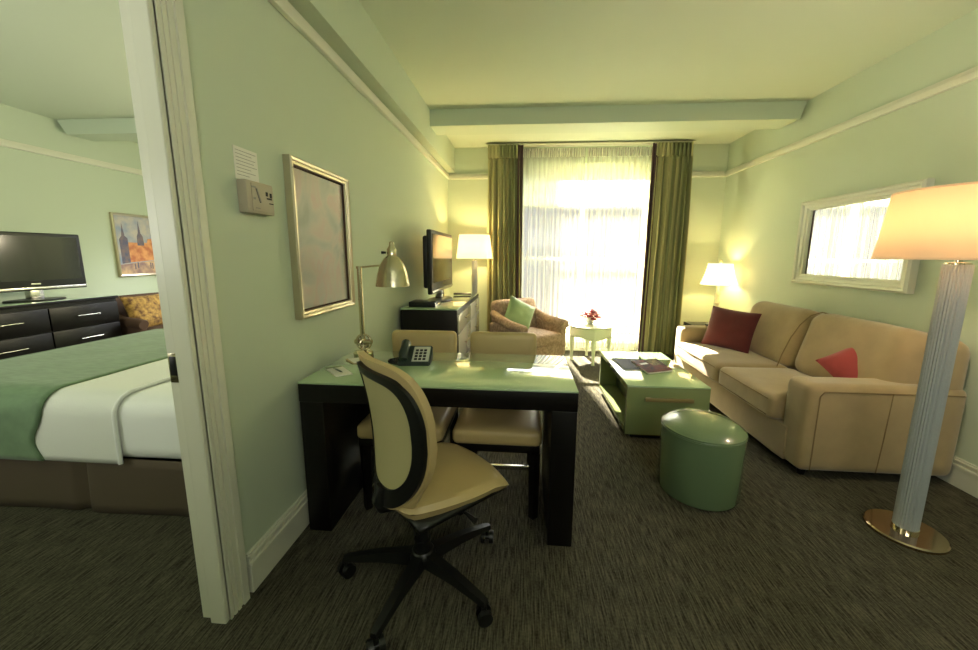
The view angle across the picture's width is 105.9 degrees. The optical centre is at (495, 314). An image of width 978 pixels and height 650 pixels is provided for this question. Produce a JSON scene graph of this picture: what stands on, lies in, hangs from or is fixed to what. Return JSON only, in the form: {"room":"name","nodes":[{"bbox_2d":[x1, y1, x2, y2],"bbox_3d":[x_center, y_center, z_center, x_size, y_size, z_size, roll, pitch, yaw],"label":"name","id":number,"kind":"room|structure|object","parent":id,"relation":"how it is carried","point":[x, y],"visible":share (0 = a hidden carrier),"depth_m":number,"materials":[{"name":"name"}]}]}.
{"room":"hotel room","nodes":[
{"label":"hotel room","id":0,"kind":"room"},
{"bbox_2d":[0,103,158,300],"bbox_3d":[-5.085,-0.401,1.976,0.150,2.780,7.940,1,9,4],"label":"wall","id":1,"kind":"structure","parent":0,"point":[39,193],"depth_m":4.20,"materials":[{"name":"green paint"}]},
{"bbox_2d":[0,138,142,175],"bbox_3d":[-4.994,-1.384,1.711,0.035,0.072,7.440,1,9,4],"label":"trim","id":2,"kind":"structure","parent":1,"relation":"attached to","point":[3,142],"depth_m":4.11,"materials":[{"name":"beige paint"}]},
{"bbox_2d":[109,212,155,276],"bbox_3d":[-4.758,-0.927,4.974,0.034,0.800,0.700,1,9,4],"label":"framed picture","id":3,"kind":"object","parent":1,"relation":"attached to","point":[131,235],"visible":0.74,"depth_m":4.85,"materials":[{"name":"multicoloured paper"}]},
{"bbox_2d":[183,0,448,562],"bbox_3d":[-1.002,-0.308,1.572,0.093,2.780,7.440,1,9,4],"label":"wall","id":4,"kind":"structure","parent":0,"point":[259,85],"depth_m":1.61,"materials":[{"name":"green paint"}]},
{"bbox_2d":[118,0,229,623],"bbox_3d":[-1.069,0.062,0.710,0.110,2.320,1.015,1,9,4],"label":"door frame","id":5,"kind":"structure","parent":4,"relation":"in","point":[137,16],"depth_m":1.17,"materials":[{"name":"beige paint"}]},
{"bbox_2d":[153,0,249,619],"bbox_3d":[-1.015,0.023,0.699,0.022,2.400,1.175,1,9,4],"label":"trim","id":6,"kind":"structure","parent":4,"relation":"attached to","point":[169,14],"depth_m":1.21,"materials":[{"name":"beige paint"}]},
{"bbox_2d":[232,144,258,181],"bbox_3d":[-0.959,-0.574,1.418,0.002,0.117,0.122,1,9,4],"label":"paper notice","id":7,"kind":"object","parent":4,"relation":"attached to","point":[245,161],"visible":0.98,"depth_m":1.41,"materials":[{"name":"white paper"}]},
{"bbox_2d":[236,179,274,215],"bbox_3d":[-0.936,-0.455,1.448,0.048,0.120,0.148,1,9,4],"label":"thermostat","id":8,"kind":"object","parent":4,"relation":"attached to","point":[254,197],"visible":1,"depth_m":1.41,"materials":[{"name":"beige plastic"}]},
{"bbox_2d":[245,489,308,591],"bbox_3d":[-0.821,0.714,3.450,0.027,0.172,4.035,1,9,4],"label":"baseboard","id":9,"kind":"structure","parent":4,"relation":"attached to","point":[272,546],"depth_m":1.61,"materials":[{"name":"beige paint"}]},
{"bbox_2d":[282,154,354,319],"bbox_3d":[-0.904,-0.384,1.953,0.038,0.740,0.552,1,9,4],"label":"framed picture","id":10,"kind":"object","parent":4,"relation":"attached to","point":[317,198],"visible":1,"depth_m":1.90,"materials":[{"name":"champagne silver metal"},{"name":"printed art paper"},{"name":"glass"}]},
{"bbox_2d":[294,168,347,308],"bbox_3d":[-0.919,-0.384,1.954,0.007,0.666,0.478,1,9,4],"label":"print","id":11,"kind":"object","parent":10,"relation":"attached to","point":[321,201],"depth_m":1.94},
{"bbox_2d":[268,0,449,179],"bbox_3d":[-0.933,-1.308,1.408,0.032,0.072,7.440,1,9,4],"label":"trim","id":12,"kind":"structure","parent":4,"relation":"attached to","point":[284,7],"depth_m":2.09,"materials":[{"name":"beige paint"}]},
{"bbox_2d":[287,0,454,172],"bbox_3d":[-0.897,-1.519,1.372,0.100,0.325,7.440,1,9,4],"label":"trim","id":13,"kind":"structure","parent":4,"relation":"attached to","point":[345,26],"depth_m":2.36,"materials":[{"name":"green paint"}]},
{"bbox_2d":[0,350,977,649],"bbox_3d":[-1.159,1.109,1.886,8.150,0.120,7.990,1,9,4],"label":"floor","id":14,"kind":"structure","parent":0,"point":[796,564],"depth_m":1.57,"materials":[{"name":"carpet"}]},
{"bbox_2d":[0,294,121,359],"bbox_3d":[-4.649,0.399,3.044,0.572,0.870,2.500,1,9,4],"label":"dresser","id":15,"kind":"object","parent":14,"relation":"on","point":[26,328],"visible":0.58,"depth_m":3.65,"materials":[{"name":"brown wood"}]},
{"bbox_2d":[0,231,86,302],"bbox_3d":[-4.538,-0.462,3.589,0.240,0.660,0.820,2,9,7],"label":"television","id":16,"kind":"object","parent":15,"relation":"on","point":[30,263],"visible":1,"depth_m":3.62,"materials":[{"name":"black plastic"}]},
{"bbox_2d":[0,328,189,516],"bbox_3d":[-2.082,0.372,2.594,2.177,1.100,1.625,1,9,4],"label":"bed","id":17,"kind":"object","parent":14,"relation":"on","point":[70,416],"visible":0.37,"depth_m":1.89,"materials":[{"name":"white linen"},{"name":"green fabric"},{"name":"espresso wood"}]},
{"bbox_2d":[35,358,169,463],"bbox_3d":[-2.016,0.448,2.602,0.590,0.358,1.560,1,9,4],"label":"blanket","id":18,"kind":"object","parent":17,"relation":"on","point":[91,416],"depth_m":1.85,"materials":[{"name":"white fabric"}]},
{"bbox_2d":[116,292,162,335],"bbox_3d":[-4.373,0.155,4.742,0.721,0.822,0.864,2,9,10],"label":"armchair","id":19,"kind":"object","parent":14,"relation":"on","point":[129,325],"visible":0.12,"depth_m":4.32,"materials":[{"name":"brown fabric"}]},
{"bbox_2d":[119,294,162,327],"bbox_3d":[-4.309,-0.046,4.612,0.218,0.399,0.564,2,9,10],"label":"throw pillow","id":20,"kind":"object","parent":19,"relation":"on","point":[147,307],"visible":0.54,"depth_m":4.49,"materials":[{"name":"yellow fabric"}]},
{"bbox_2d":[147,324,162,330],"bbox_3d":[-4.300,0.193,4.735,0.570,0.153,0.612,2,9,10],"label":"seat cushion","id":21,"kind":"object","parent":19,"relation":"on","point":[157,326],"depth_m":4.52,"materials":[{"name":"brown fabric"}]},
{"bbox_2d":[357,330,457,509],"bbox_3d":[-0.472,0.570,2.146,0.450,0.872,0.575,1,9,4],"label":"dining chair","id":22,"kind":"object","parent":14,"relation":"on","point":[445,418],"visible":0.31,"depth_m":2.05,"materials":[{"name":"brown leather"}]},
{"bbox_2d":[337,350,508,649],"bbox_3d":[-0.277,0.618,1.493,0.672,0.986,0.690,-7,12,-40],"label":"office chair","id":23,"kind":"object","parent":14,"relation":"on","point":[426,481],"visible":1,"depth_m":1.35,"materials":[{"name":"brown leather"}]},
{"bbox_2d":[365,364,424,508],"bbox_3d":[-0.400,0.427,1.366,0.129,0.564,0.477,-7,12,-40],"label":"cushion","id":24,"kind":"object","parent":23,"relation":"on","point":[396,402],"depth_m":1.27,"materials":[{"name":"brown leather"}]},
{"bbox_2d":[298,350,578,546],"bbox_3d":[-0.257,0.652,1.995,1.275,0.760,0.585,1,9,4],"label":"desk","id":25,"kind":"object","parent":14,"relation":"on","point":[332,408],"visible":0.9,"depth_m":1.74,"materials":[{"name":"green paint"}]},
{"bbox_2d":[325,366,351,376],"bbox_3d":[-0.788,0.283,1.845,0.079,0.007,0.169,-7,12,-40],"label":"notepad","id":26,"kind":"object","parent":25,"relation":"on","point":[331,370],"visible":0.96,"depth_m":1.83,"materials":[{"name":"white paper"}]},
{"bbox_2d":[346,357,359,363],"bbox_3d":[-0.750,0.255,2.038,0.120,0.004,0.153,-6,11,-35],"label":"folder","id":27,"kind":"object","parent":25,"relation":"on","point":[351,360],"visible":0.5,"depth_m":2.03,"materials":[{"name":"paper"}]},
{"bbox_2d":[353,241,409,355],"bbox_3d":[-0.664,-0.087,2.119,0.345,0.655,0.192,1,9,4],"label":"desk lamp","id":28,"kind":"object","parent":25,"relation":"on","point":[392,272],"visible":0.97,"depth_m":2.05,"materials":[{"name":"silver metal"}]},
{"bbox_2d":[388,339,432,365],"bbox_3d":[-0.470,0.203,2.000,0.238,0.124,0.135,0,9,-2],"label":"telephone","id":29,"kind":"object","parent":25,"relation":"on","point":[409,355],"visible":1,"depth_m":1.98,"materials":[{"name":"grey plastic"}]},
{"bbox_2d":[400,292,478,352],"bbox_3d":[-0.498,0.278,3.901,0.526,0.895,1.484,1,9,4],"label":"dresser","id":30,"kind":"object","parent":14,"relation":"on","point":[460,315],"visible":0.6,"depth_m":3.15,"materials":[{"name":"brown wood"}]},
{"bbox_2d":[409,299,439,306],"bbox_3d":[-0.630,-0.098,3.268,0.234,0.044,0.190,1,9,4],"label":"cable box","id":31,"kind":"object","parent":30,"relation":"on","point":[417,302],"visible":1,"depth_m":3.18,"materials":[{"name":"black plastic"}]},
{"bbox_2d":[423,229,452,302],"bbox_3d":[-0.556,-0.473,3.654,0.240,0.665,0.920,1,9,4],"label":"television","id":32,"kind":"object","parent":30,"relation":"on","point":[437,246],"visible":0.97,"depth_m":3.42,"materials":[{"name":"black plastic"}]},
{"bbox_2d":[453,292,470,294],"bbox_3d":[-0.383,-0.237,4.212,0.200,0.024,0.050,0,9,-3],"label":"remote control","id":33,"kind":"object","parent":30,"relation":"on","point":[455,293],"visible":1,"depth_m":4.19,"materials":[{"name":"black plastic"}]},
{"bbox_2d":[456,234,492,291],"bbox_3d":[-0.283,-0.235,4.889,0.477,1.600,0.477,1,9,4],"label":"floor lamp","id":34,"kind":"object","parent":14,"relation":"on","point":[470,246],"visible":0.76,"depth_m":4.61,"materials":[{"name":"white fabric"}]},
{"bbox_2d":[453,331,541,519],"bbox_3d":[0.024,0.579,2.108,0.450,0.872,0.575,1,9,4],"label":"dining chair","id":35,"kind":"object","parent":14,"relation":"on","point":[475,429],"visible":0.59,"depth_m":1.89,"materials":[{"name":"brown leather"}]},
{"bbox_2d":[490,297,568,355],"bbox_3d":[0.379,0.228,4.554,0.784,0.802,0.720,-6,11,-36],"label":"armchair","id":36,"kind":"object","parent":14,"relation":"on","point":[550,331],"visible":0.52,"depth_m":4.47,"materials":[{"name":"brown fabric"}]},
{"bbox_2d":[504,295,534,328],"bbox_3d":[0.289,0.001,4.547,0.517,0.491,0.160,-4,10,-26],"label":"throw pillow","id":37,"kind":"object","parent":36,"relation":"on","point":[517,311],"visible":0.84,"depth_m":4.49,"materials":[{"name":"green fabric"}]},
{"bbox_2d":[528,327,561,346],"bbox_3d":[0.424,0.263,4.499,0.532,0.152,0.570,-6,11,-36],"label":"seat cushion","id":38,"kind":"object","parent":36,"relation":"on","point":[546,336],"depth_m":4.37,"materials":[{"name":"brown fabric"}]},
{"bbox_2d":[569,320,613,365],"bbox_3d":[1.222,0.360,4.776,0.570,0.480,0.570,1,9,4],"label":"round side table","id":39,"kind":"object","parent":14,"relation":"on","point":[599,330],"visible":0.95,"depth_m":4.57,"materials":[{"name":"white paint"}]},
{"bbox_2d":[579,308,600,323],"bbox_3d":[1.209,0.022,4.719,0.279,0.203,0.286,1,9,4],"label":"flower vase","id":40,"kind":"object","parent":39,"relation":"on","point":[588,314],"visible":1,"depth_m":4.66,"materials":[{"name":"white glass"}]},
{"bbox_2d":[585,317,593,323],"bbox_3d":[1.204,0.082,4.733,0.110,0.081,0.110,1,9,4],"label":"vase","id":41,"kind":"object","parent":40,"relation":"on","point":[588,321],"depth_m":4.70,"materials":[{"name":"white glass"}]},
{"bbox_2d":[599,351,710,436],"bbox_3d":[1.281,0.652,3.148,0.580,0.418,1.009,1,9,4],"label":"coffee table","id":42,"kind":"object","parent":14,"relation":"on","point":[638,399],"visible":0.86,"depth_m":2.72,"materials":[{"name":"green paint"}]},
{"bbox_2d":[612,358,641,369],"bbox_3d":[1.177,0.429,3.181,0.270,0.008,0.350,1,9,4],"label":"magazine","id":43,"kind":"object","parent":42,"relation":"on","point":[624,363],"visible":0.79,"depth_m":3.18,"materials":[{"name":"white paper"}]},
{"bbox_2d":[631,358,672,373],"bbox_3d":[1.314,0.431,3.100,0.255,0.012,0.402,0,9,-3],"label":"magazine","id":44,"kind":"object","parent":43,"relation":"on","point":[650,366],"visible":1,"depth_m":3.06,"materials":[{"name":"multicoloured paper"}]},
{"bbox_2d":[645,359,661,365],"bbox_3d":[1.367,0.413,3.181,0.108,0.001,0.184,0,9,-5],"label":"picture","id":45,"kind":"object","parent":44,"relation":"on","point":[650,362],"depth_m":3.17},
{"bbox_2d":[683,322,707,324],"bbox_3d":[2.668,0.378,4.662,0.440,0.500,0.430,1,9,4],"label":"end table","id":46,"kind":"object","parent":14,"relation":"on","point":[685,323],"visible":0.2,"depth_m":4.71,"materials":[{"name":"brown wood"}]},
{"bbox_2d":[700,260,737,322],"bbox_3d":[2.777,-0.277,4.615,0.418,0.810,0.418,1,9,4],"label":"table lamp","id":47,"kind":"object","parent":46,"relation":"on","point":[716,274],"visible":0.82,"depth_m":4.46,"materials":[{"name":"white fabric"}]},
{"bbox_2d":[657,408,747,510],"bbox_3d":[1.177,0.798,2.128,0.434,0.437,0.434,1,9,4],"label":"ottoman","id":48,"kind":"object","parent":14,"relation":"on","point":[702,453],"visible":1,"depth_m":1.97,"materials":[{"name":"green leather"}]},
{"bbox_2d":[661,408,747,445],"bbox_3d":[1.178,0.615,2.098,0.430,0.065,0.430,1,9,4],"label":"cushion","id":49,"kind":"object","parent":48,"relation":"on","point":[696,427],"depth_m":2.00,"materials":[{"name":"green leather"}]},
{"bbox_2d":[674,301,970,475],"bbox_3d":[2.320,0.409,3.109,0.966,0.923,1.960,1,9,4],"label":"sofa","id":50,"kind":"object","parent":14,"relation":"on","point":[811,418],"visible":0.85,"depth_m":2.29,"materials":[{"name":"brown fabric"}]},
{"bbox_2d":[701,306,761,353],"bbox_3d":[2.248,0.143,3.545,0.193,0.403,0.448,-6,11,-33],"label":"throw pillow","id":51,"kind":"object","parent":50,"relation":"on","point":[729,329],"visible":1,"depth_m":3.48,"materials":[{"name":"red fabric"}]},
{"bbox_2d":[676,342,786,382],"bbox_3d":[2.162,0.431,3.475,0.595,0.199,0.875,1,9,4],"label":"seat cushion","id":52,"kind":"object","parent":50,"relation":"on","point":[708,360],"depth_m":3.29,"materials":[{"name":"beige fabric"}]},
{"bbox_2d":[719,367,810,418],"bbox_3d":[2.103,0.555,2.703,0.594,0.196,0.684,1,9,4],"label":"seat cushion","id":53,"kind":"object","parent":50,"relation":"on","point":[764,389],"depth_m":2.67,"materials":[{"name":"beige fabric"}]},
{"bbox_2d":[749,301,822,370],"bbox_3d":[2.587,0.175,3.346,0.356,0.527,0.765,1,9,4],"label":"cushion","id":54,"kind":"object","parent":50,"relation":"on","point":[778,324],"depth_m":3.17,"materials":[{"name":"beige fabric"}]},
{"bbox_2d":[816,348,857,377],"bbox_3d":[2.451,0.359,2.426,0.484,0.456,0.248,2,9,11],"label":"throw pillow","id":55,"kind":"object","parent":50,"relation":"on","point":[843,363],"visible":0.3,"depth_m":2.47,"materials":[{"name":"red fabric"}]},
{"bbox_2d":[795,313,927,383],"bbox_3d":[2.528,0.299,2.568,0.360,0.530,0.807,1,9,4],"label":"cushion","id":56,"kind":"object","parent":50,"relation":"on","point":[886,353],"depth_m":2.39,"materials":[{"name":"beige fabric"}]},
{"bbox_2d":[862,181,977,554],"bbox_3d":[2.033,0.271,1.703,0.551,1.635,0.551,1,9,4],"label":"floor lamp","id":57,"kind":"object","parent":14,"relation":"on","point":[940,222],"visible":1,"depth_m":1.65,"materials":[{"name":"linen fabric"},{"name":"grey weathered wood"},{"name":"bronze metal"}]},
{"bbox_2d":[0,0,977,147],"bbox_3d":[-1.139,-1.755,1.429,8.150,0.120,7.990,1,9,4],"label":"ceiling","id":58,"kind":"structure","parent":0,"point":[60,59],"depth_m":2.61,"materials":[{"name":"green paint"}]},
{"bbox_2d":[57,118,137,140],"bbox_3d":[-2.829,-2.042,4.033,3.982,0.155,0.250,1,9,4],"label":"ceiling beam","id":59,"kind":"structure","parent":58,"relation":"attached to","point":[108,129],"depth_m":4.03,"materials":[{"name":"green paint"}]},
{"bbox_2d":[486,141,695,147],"bbox_3d":[1.182,-2.192,4.739,2.610,0.028,0.140,1,9,4],"label":"track","id":60,"kind":"object","parent":58,"relation":"attached to","point":[638,143],"visible":0.73,"depth_m":4.72,"materials":[{"name":"white metal"}]},
{"bbox_2d":[487,144,522,331],"bbox_3d":[0.120,-0.841,4.992,0.474,2.730,0.147,1,9,4],"label":"drape","id":61,"kind":"object","parent":60,"relation":"hanging from","point":[505,162],"visible":0.7,"depth_m":4.92,"materials":[{"name":"green fabric"}]},
{"bbox_2d":[521,148,585,348],"bbox_3d":[0.715,-0.850,5.035,0.887,2.681,0.053,1,9,4],"label":"sheer curtain","id":62,"kind":"object","parent":60,"relation":"hanging from","point":[531,152],"visible":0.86,"depth_m":5.00,"materials":[{"name":"white fabric"}]},
{"bbox_2d":[580,146,650,349],"bbox_3d":[1.632,-0.832,4.967,0.901,2.680,0.053,1,9,4],"label":"sheer curtain","id":63,"kind":"object","parent":60,"relation":"hanging from","point":[595,150],"visible":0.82,"depth_m":4.96,"materials":[{"name":"white fabric"}]},
{"bbox_2d":[638,142,693,355],"bbox_3d":[2.211,-0.802,4.837,0.528,2.730,0.146,1,9,4],"label":"drape","id":64,"kind":"object","parent":60,"relation":"hanging from","point":[672,162],"visible":0.97,"depth_m":4.81,"materials":[{"name":"green fabric"}]},
{"bbox_2d":[430,101,807,134],"bbox_3d":[1.129,-1.965,3.718,3.575,0.155,0.290,1,9,4],"label":"ceiling beam","id":65,"kind":"structure","parent":58,"relation":"attached to","point":[739,115],"depth_m":3.61,"materials":[{"name":"green paint"}]},
{"bbox_2d":[448,144,728,340],"bbox_3d":[-0.857,-0.921,5.419,7.750,2.780,0.350,1,9,4],"label":"wall","id":66,"kind":"structure","parent":0,"point":[467,198],"depth_m":5.01,"materials":[{"name":"green paint"}]},
{"bbox_2d":[521,165,650,337],"bbox_3d":[1.206,-0.865,5.187,1.840,2.350,0.250,1,9,4],"label":"window","id":67,"kind":"structure","parent":66,"relation":"in","point":[582,210],"depth_m":5.24,"materials":[{"name":"beige paint"}]},
{"bbox_2d":[523,164,649,207],"bbox_3d":[1.211,-1.747,5.034,1.700,0.560,0.035,1,9,4],"label":"blind","id":68,"kind":"object","parent":67,"relation":"attached to","point":[530,171],"visible":0.73,"depth_m":5.04,"materials":[{"name":"fabric"}]},
{"bbox_2d":[450,171,724,178],"bbox_3d":[1.166,-1.854,4.918,3.605,0.072,0.035,1,9,4],"label":"trim","id":69,"kind":"structure","parent":66,"relation":"attached to","point":[694,173],"depth_m":4.81,"materials":[{"name":"beige paint"}]},
{"bbox_2d":[565,339,637,351],"bbox_3d":[1.151,0.439,5.288,3.615,0.162,0.027,1,9,4],"label":"baseboard","id":70,"kind":"structure","parent":66,"relation":"attached to","point":[630,348],"depth_m":5.25,"materials":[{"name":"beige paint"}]},
{"bbox_2d":[713,8,977,465],"bbox_3d":[2.791,-0.253,1.388,0.150,2.780,7.940,1,9,4],"label":"wall","id":71,"kind":"structure","parent":0,"point":[936,136],"depth_m":2.81,"materials":[{"name":"green paint"}]},
{"bbox_2d":[725,66,977,176],"bbox_3d":[2.698,-1.240,1.137,0.035,0.072,7.440,1,9,4],"label":"trim","id":72,"kind":"structure","parent":71,"relation":"attached to","point":[969,75],"depth_m":2.73,"materials":[{"name":"beige paint"}]},
{"bbox_2d":[791,178,934,293],"bbox_3d":[2.806,-0.587,2.939,0.060,0.740,1.080,1,9,4],"label":"wall mirror","id":73,"kind":"object","parent":71,"relation":"attached to","point":[837,236],"visible":0.81,"depth_m":2.93,"materials":[{"name":"beige paint"}]},
{"bbox_2d":[803,199,903,279],"bbox_3d":[2.830,-0.586,2.937,0.008,0.580,0.920,1,9,4],"label":"mirror glass","id":74,"kind":"object","parent":73,"relation":"attached to","point":[840,239],"depth_m":2.97,"materials":[{"name":"silver mirror"}]},
{"bbox_2d":[936,456,977,497],"bbox_3d":[2.687,1.048,1.502,0.027,0.172,7.440,1,9,4],"label":"baseboard","id":75,"kind":"structure","parent":71,"relation":"attached to","point":[963,475],"depth_m":2.15,"materials":[{"name":"beige paint"}]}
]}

